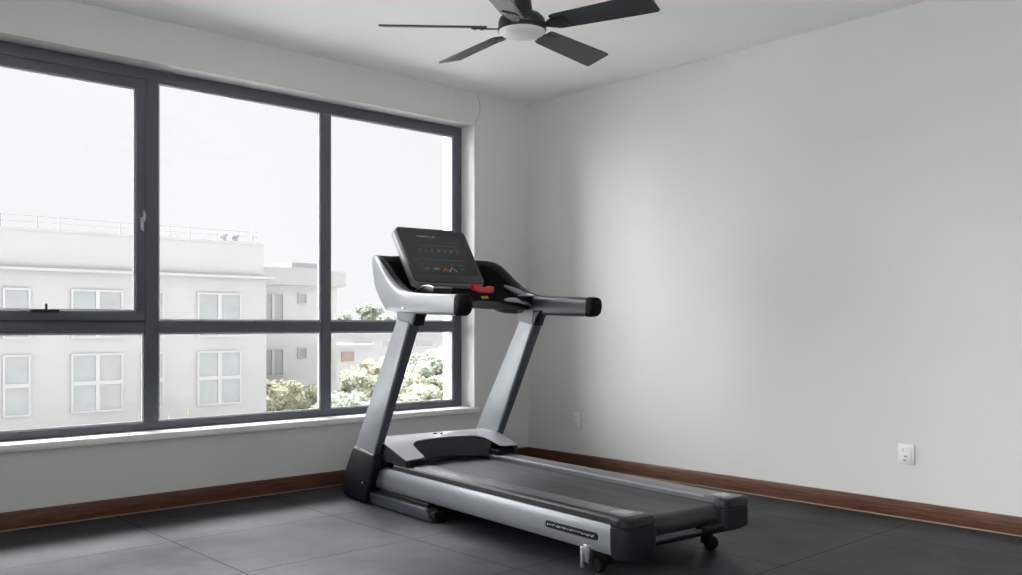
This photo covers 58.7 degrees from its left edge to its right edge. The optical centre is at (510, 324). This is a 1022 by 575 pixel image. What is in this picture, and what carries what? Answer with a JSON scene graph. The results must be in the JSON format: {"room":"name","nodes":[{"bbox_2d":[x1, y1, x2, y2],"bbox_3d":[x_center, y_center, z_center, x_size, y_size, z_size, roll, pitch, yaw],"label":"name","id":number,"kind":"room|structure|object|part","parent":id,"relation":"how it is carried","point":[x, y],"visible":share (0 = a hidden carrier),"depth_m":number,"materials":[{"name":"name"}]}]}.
{"room":"home gym","nodes":[
{"label":"home gym","id":0,"kind":"room"},
{"bbox_2d":[0,0,527,512],"bbox_3d":[-2.274,-0.355,4.934,6.600,3.040,0.360,0,0,-43],"label":"wall","id":1,"kind":"structure","parent":0,"point":[494,150],"depth_m":5.52,"materials":[{"name":"paint"}]},
{"bbox_2d":[0,41,460,441],"bbox_3d":[-1.650,-0.424,5.463,3.495,2.031,0.115,0,0,-43],"label":"window","id":2,"kind":"structure","parent":1,"relation":"in","point":[144,320],"depth_m":5.16,"materials":[{"name":"grey metal"}]},
{"bbox_3d":[-2.469,-0.696,4.723,1.112,1.344,0.057,0,0,-43],"label":"sash","id":3,"kind":"part","parent":2,"relation":"part of","materials":[{"name":"grey metal"}]},
{"bbox_3d":[-2.044,-0.578,5.050,0.020,0.112,0.039,0,0,-43],"label":"handle","id":4,"kind":"part","parent":2,"relation":"part of","materials":[{"name":"silver metal"}]},
{"bbox_2d":[0,406,479,452],"bbox_3d":[-1.591,0.609,5.400,3.555,0.036,0.178,0,0,-43],"label":"window sill","id":5,"kind":"structure","parent":1,"relation":"attached to","point":[133,436],"depth_m":5.19,"materials":[{"name":"white paint"}]},
{"bbox_2d":[0,447,527,531],"bbox_3d":[-2.152,0.967,4.790,6.184,0.088,0.016,0,0,-43],"label":"baseboard","id":6,"kind":"structure","parent":1,"relation":"attached to","point":[116,506],"depth_m":5.00,"materials":[{"name":"brown wood"}]},
{"bbox_2d":[71,0,928,103],"bbox_3d":[0.149,-1.775,2.299,6.200,0.200,6.800,0,0,-43],"label":"ceiling","id":7,"kind":"structure","parent":0,"point":[681,32],"depth_m":5.21,"materials":[{"name":"paint"}]},
{"bbox_2d":[378,0,659,65],"bbox_3d":[-0.012,-1.510,4.250,1.200,0.329,1.249,0,0,-11],"label":"ceiling fan","id":8,"kind":"object","parent":7,"relation":"hanging from","point":[518,21],"visible":1,"depth_m":4.18,"materials":[{"name":"black metal"}]},
{"bbox_3d":[-0.362,-1.393,4.243,0.499,0.045,0.135,0,0,-3],"label":"blade","id":9,"kind":"part","parent":8,"relation":"part of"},
{"bbox_3d":[-0.185,-1.393,4.600,0.135,0.045,0.499,0,0,-35],"label":"blade","id":10,"kind":"part","parent":8,"relation":"part of","materials":[{"name":"black wood"}]},
{"bbox_3d":[-0.056,-1.393,3.860,0.135,0.045,0.499,0,0,15],"label":"blade","id":11,"kind":"part","parent":8,"relation":"part of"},
{"bbox_3d":[0.307,-1.393,4.587,0.135,0.045,0.499,0,0,38],"label":"blade","id":12,"kind":"part","parent":8,"relation":"part of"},
{"bbox_3d":[0.407,-1.393,4.047,0.499,0.045,0.135,0,0,31],"label":"blade","id":13,"kind":"part","parent":8,"relation":"part of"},
{"bbox_2d":[0,479,1021,574],"bbox_3d":[0.149,1.090,2.299,6.200,0.150,6.800,0,0,-43],"label":"floor","id":14,"kind":"structure","parent":0,"point":[318,531],"depth_m":4.22,"materials":[{"name":"tile"}]},
{"bbox_2d":[343,227,747,572],"bbox_3d":[0.087,0.217,4.733,0.955,1.596,2.319,0,0,-37],"label":"treadmill","id":15,"kind":"object","parent":14,"relation":"on","point":[477,472],"visible":1,"depth_m":4.89,"materials":[{"name":"black plastic"}]},
{"bbox_2d":[381,428,518,469],"bbox_3d":[-0.403,0.790,5.340,0.808,0.289,0.530,0,0,-37],"label":"hood","id":16,"kind":"object","parent":15,"relation":"attached to","point":[466,447],"depth_m":5.35,"materials":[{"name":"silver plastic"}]},
{"bbox_2d":[451,291,528,309],"bbox_3d":[-0.270,-0.140,5.200,0.770,0.100,0.415,0,0,-37],"label":"crossbar","id":17,"kind":"object","parent":15,"relation":"on","point":[494,300],"depth_m":5.16,"materials":[{"name":"black plastic"}]},
{"bbox_3d":[-0.189,0.860,4.423,0.045,0.127,1.982,0,0,-37],"label":"panel","id":18,"kind":"part","parent":15,"relation":"part of","materials":[{"name":"silver metal"}]},
{"bbox_3d":[-0.066,0.781,4.361,0.144,0.036,1.735,0,0,-37],"label":"foot rail","id":19,"kind":"part","parent":15,"relation":"part of","materials":[{"name":"grey plastic"}]},
{"bbox_3d":[0.090,0.863,4.694,0.748,0.165,2.175,0,0,-37],"label":"frame","id":20,"kind":"part","parent":15,"relation":"part of","materials":[{"name":"silver metal"}]},
{"bbox_3d":[0.402,0.770,4.703,0.005,0.010,1.540,0,0,-37],"label":"rail trim","id":21,"kind":"part","parent":15,"relation":"part of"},
{"bbox_3d":[0.452,0.781,4.757,0.144,0.036,1.735,0,0,-37],"label":"foot rail","id":22,"kind":"part","parent":15,"relation":"part of","materials":[{"name":"grey plastic"}]},
{"bbox_3d":[0.684,0.885,3.804,0.370,0.020,0.020,0,0,-37],"label":"cross rod","id":23,"kind":"part","parent":15,"relation":"part of","materials":[{"name":"grey metal"}]},
{"bbox_2d":[528,0,1021,516],"bbox_3d":[2.573,-0.355,4.391,0.200,3.040,7.000,0,0,-43],"label":"wall","id":24,"kind":"structure","parent":0,"point":[801,254],"depth_m":5.23,"materials":[{"name":"paint"}]},
{"bbox_2d":[573,412,580,428],"bbox_3d":[0.472,0.685,6.519,0.012,0.112,0.072,0,0,-43],"label":"wall outlet","id":25,"kind":"object","parent":24,"relation":"attached to","point":[576,416],"visible":1,"depth_m":6.51,"materials":[{"name":"white plastic"}]},
{"bbox_2d":[528,447,1021,536],"bbox_3d":[2.425,0.967,4.392,0.016,0.088,6.800,0,0,-43],"label":"baseboard","id":26,"kind":"structure","parent":24,"relation":"attached to","point":[989,521],"depth_m":5.19,"materials":[{"name":"brown wood"}]},
{"bbox_2d":[898,444,914,464],"bbox_3d":[2.076,0.680,4.774,0.014,0.105,0.085,0,0,-43],"label":"wall outlet","id":27,"kind":"object","parent":24,"relation":"attached to","point":[906,453],"visible":1,"depth_m":4.77,"materials":[{"name":"white plastic"}]},
{"label":"outside","id":28,"kind":"structure","parent":0,"visible":0},
{"bbox_3d":[-26.353,8.165,50.473,220.000,0.300,300.000,0,0,-43],"label":"ground","id":29,"kind":"structure","parent":28,"visible":0},
{"bbox_2d":[0,213,274,430],"bbox_3d":[-29.575,1.540,42.565,32.950,12.950,14.480,0,0,-43],"label":"apartment building","id":30,"kind":"structure","parent":29,"relation":"on","point":[46,380],"depth_m":43.21,"materials":[{"name":"grey"}]},
{"bbox_3d":[-21.901,2.700,40.255,1.080,2.710,0.070,0,0,-43],"label":"pane","id":31,"kind":"part","parent":30,"relation":"part of","materials":[{"name":"grey glass"}]},
{"bbox_3d":[-21.901,-0.515,40.255,1.080,2.220,0.070,0,0,-43],"label":"pane","id":32,"kind":"part","parent":30,"relation":"part of","materials":[{"name":"grey glass"}]},
{"bbox_3d":[-19.380,2.700,42.573,2.290,2.710,0.070,0,0,-43],"label":"pane","id":33,"kind":"part","parent":30,"relation":"part of","materials":[{"name":"grey glass"}]},
{"bbox_3d":[-19.380,-0.515,42.573,2.290,2.220,0.070,0,0,-43],"label":"pane","id":34,"kind":"part","parent":30,"relation":"part of","materials":[{"name":"grey glass"}]},
{"bbox_3d":[-25.069,-4.610,37.627,31.500,0.650,0.050,0,0,-43],"label":"roof railing","id":35,"kind":"part","parent":30,"relation":"part of","materials":[{"name":"grey metal"}]},
{"bbox_3d":[-29.575,-2.495,42.565,32.950,0.140,14.480,0,0,-43],"label":"cornice","id":36,"kind":"part","parent":30,"relation":"part of","materials":[{"name":"white concrete"}]},
{"bbox_3d":[-17.485,2.700,44.316,1.080,2.710,0.070,0,0,-43],"label":"pane","id":37,"kind":"part","parent":30,"relation":"part of","materials":[{"name":"grey glass"}]},
{"bbox_3d":[-17.485,-0.515,44.316,1.080,2.220,0.070,0,0,-43],"label":"pane","id":38,"kind":"part","parent":30,"relation":"part of","materials":[{"name":"grey glass"}]},
{"bbox_3d":[-14.971,2.700,46.628,2.310,2.710,0.070,0,0,-43],"label":"pane","id":39,"kind":"part","parent":30,"relation":"part of","materials":[{"name":"grey glass"}]},
{"bbox_3d":[-14.971,-0.515,46.628,2.310,2.220,0.070,0,0,-43],"label":"pane","id":40,"kind":"part","parent":30,"relation":"part of","materials":[{"name":"grey glass"}]},
{"bbox_2d":[219,233,226,240],"bbox_3d":[-15.045,-4.545,47.558,0.386,0.520,0.386,0,0,2],"label":"roof vent","id":41,"kind":"object","parent":30,"relation":"attached to","point":[221,237],"depth_m":47.43,"materials":[{"name":"grey metal"}]},
{"bbox_2d":[231,234,238,240],"bbox_3d":[-14.567,-4.545,47.998,0.386,0.520,0.386,0,0,2],"label":"roof vent","id":42,"kind":"object","parent":30,"relation":"attached to","point":[233,236],"depth_m":47.88,"materials":[{"name":"grey metal"}]},
{"bbox_2d":[186,406,190,417],"bbox_3d":[-15.325,5.940,43.212,0.467,4.150,0.476,0,0,2],"label":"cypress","id":43,"kind":"object","parent":29,"relation":"on","point":[188,414],"visible":0.15,"depth_m":43.15,"materials":[{"name":"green plant"}]},
{"bbox_2d":[266,378,304,411],"bbox_3d":[-13.333,5.497,51.852,3.116,5.064,3.057,0,0,-43],"label":"leafy tree","id":44,"kind":"object","parent":29,"relation":"on","point":[282,395],"visible":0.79,"depth_m":51.43,"materials":[{"name":"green plant"}]},
{"bbox_2d":[264,262,345,411],"bbox_3d":[-17.972,1.940,60.897,8.750,12.150,12.800,0,0,-43],"label":"apartment wing","id":45,"kind":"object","parent":29,"relation":"on","point":[292,295],"visible":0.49,"depth_m":56.91,"materials":[{"name":"grey"}]},
{"bbox_3d":[-14.654,2.310,55.886,1.410,1.710,0.070,0,0,-43],"label":"pane","id":46,"kind":"part","parent":45,"relation":"part of","materials":[{"name":"grey glass"}]},
{"bbox_3d":[-14.654,-1.110,55.886,1.410,1.710,0.070,0,0,-43],"label":"pane","id":47,"kind":"part","parent":45,"relation":"part of","materials":[{"name":"grey glass"}]},
{"bbox_3d":[-13.156,1.765,57.263,0.580,0.620,0.070,0,0,-43],"label":"pane","id":48,"kind":"part","parent":45,"relation":"part of","materials":[{"name":"grey glass"}]},
{"bbox_3d":[-13.156,-1.655,57.263,0.580,0.620,0.070,0,0,-43],"label":"pane","id":49,"kind":"part","parent":45,"relation":"part of","materials":[{"name":"grey glass"}]},
{"bbox_3d":[-18.101,-2.950,60.779,8.400,0.970,12.800,0,0,-43],"label":"cornice","id":50,"kind":"part","parent":45,"relation":"part of","materials":[{"name":"white concrete"}]},
{"bbox_2d":[297,384,316,409],"bbox_3d":[-12.379,5.742,54.490,2.710,4.570,2.426,0,0,-43],"label":"leafy tree","id":51,"kind":"object","parent":29,"relation":"on","point":[310,395],"visible":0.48,"depth_m":53.93,"materials":[{"name":"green plant"}]},
{"bbox_2d":[308,389,369,408],"bbox_3d":[-8.460,5.655,46.192,3.248,4.753,2.994,0,0,-43],"label":"leafy shrub","id":52,"kind":"object","parent":29,"relation":"on","point":[345,399],"visible":0.28,"depth_m":45.87,"materials":[{"name":"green plant"}]},
{"bbox_2d":[337,311,352,319],"bbox_3d":[-21.576,3.073,116.105,3.664,9.903,3.853,0,0,-43],"label":"leafy tree","id":53,"kind":"object","parent":29,"relation":"on","point":[342,316],"visible":0.17,"depth_m":115.41,"materials":[{"name":"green plant"}]},
{"bbox_2d":[336,366,375,398],"bbox_3d":[-9.178,5.180,53.032,3.502,5.705,3.310,0,0,38],"label":"leafy tree","id":54,"kind":"object","parent":29,"relation":"on","point":[360,379],"visible":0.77,"depth_m":51.96,"materials":[{"name":"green plant"}]},
{"bbox_2d":[337,343,375,400],"bbox_3d":[-15.867,4.815,77.777,6.000,6.400,6.400,0,0,-43],"label":"building","id":55,"kind":"structure","parent":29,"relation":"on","point":[348,354],"depth_m":75.91,"materials":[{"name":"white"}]},
{"bbox_2d":[341,352,353,360],"bbox_3d":[-13.581,2.640,75.735,1.200,0.750,0.100,0,0,-43],"label":"shutter","id":56,"kind":"object","parent":55,"relation":"hanging from","point":[345,356],"depth_m":75.65,"materials":[{"name":"pink"}]},
{"bbox_2d":[354,302,384,319],"bbox_3d":[-18.523,2.522,118.628,3.480,11.004,3.812,0,0,-43],"label":"leafy tree","id":57,"kind":"object","parent":29,"relation":"on","point":[367,311],"visible":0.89,"depth_m":117.69,"materials":[{"name":"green plant"}]},
{"bbox_2d":[356,356,407,375],"bbox_3d":[-7.862,5.016,58.300,4.435,6.040,4.126,0,0,-43],"label":"leafy tree","id":58,"kind":"object","parent":29,"relation":"on","point":[374,367],"visible":0.13,"depth_m":57.43,"materials":[{"name":"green plant"}]},
{"bbox_2d":[376,314,396,319],"bbox_3d":[-16.645,3.285,121.743,3.114,9.473,3.138,0,0,-43],"label":"leafy tree","id":59,"kind":"object","parent":29,"relation":"on","point":[387,317],"visible":0.2,"depth_m":121.19,"materials":[{"name":"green plant"}]},
{"bbox_2d":[337,333,442,361],"bbox_3d":[-13.814,4.390,104.797,24.800,7.250,13.800,0,0,-43],"label":"building","id":60,"kind":"structure","parent":29,"relation":"on","point":[423,342],"depth_m":96.17,"materials":[{"name":"grey"}]},
{"bbox_3d":[-15.403,2.015,94.410,2.300,0.600,0.060,0,0,-43],"label":"pane","id":61,"kind":"part","parent":60,"relation":"part of","materials":[{"name":"white"}]},
{"bbox_3d":[-9.514,2.015,99.825,2.300,0.600,0.060,0,0,-43],"label":"pane","id":62,"kind":"part","parent":60,"relation":"part of","materials":[{"name":"grey glass"}]},
{"bbox_2d":[375,365,427,402],"bbox_3d":[-5.850,5.113,49.430,2.873,5.825,2.712,0,0,-43],"label":"leafy tree","id":63,"kind":"object","parent":29,"relation":"on","point":[411,376],"visible":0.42,"depth_m":48.70,"materials":[{"name":"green plant"}]},
{"bbox_2d":[398,382,441,402],"bbox_3d":[-4.837,5.471,46.465,2.380,5.103,2.166,0,0,-43],"label":"leafy shrub","id":64,"kind":"object","parent":29,"relation":"on","point":[415,392],"visible":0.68,"depth_m":46.02,"materials":[{"name":"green plant"}]},
{"bbox_2d":[407,353,442,378],"bbox_3d":[-5.329,4.830,54.135,3.206,6.392,3.310,0,0,-43],"label":"leafy tree","id":65,"kind":"object","parent":29,"relation":"on","point":[430,366],"visible":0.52,"depth_m":53.79,"materials":[{"name":"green plant"}]},
{"bbox_2d":[423,344,442,399],"bbox_3d":[-4.561,4.614,61.216,3.757,6.832,3.240,0,0,-43],"label":"leafy tree","id":66,"kind":"object","parent":29,"relation":"on","point":[439,351],"visible":0.09,"depth_m":60.92,"materials":[{"name":"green plant"}]},
{"bbox_2d":[426,373,442,399],"bbox_3d":[-3.797,5.321,50.782,1.913,5.400,2.202,0,0,-43],"label":"leafy tree","id":67,"kind":"object","parent":29,"relation":"on","point":[437,380],"visible":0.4,"depth_m":50.34,"materials":[{"name":"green plant"}]}
]}

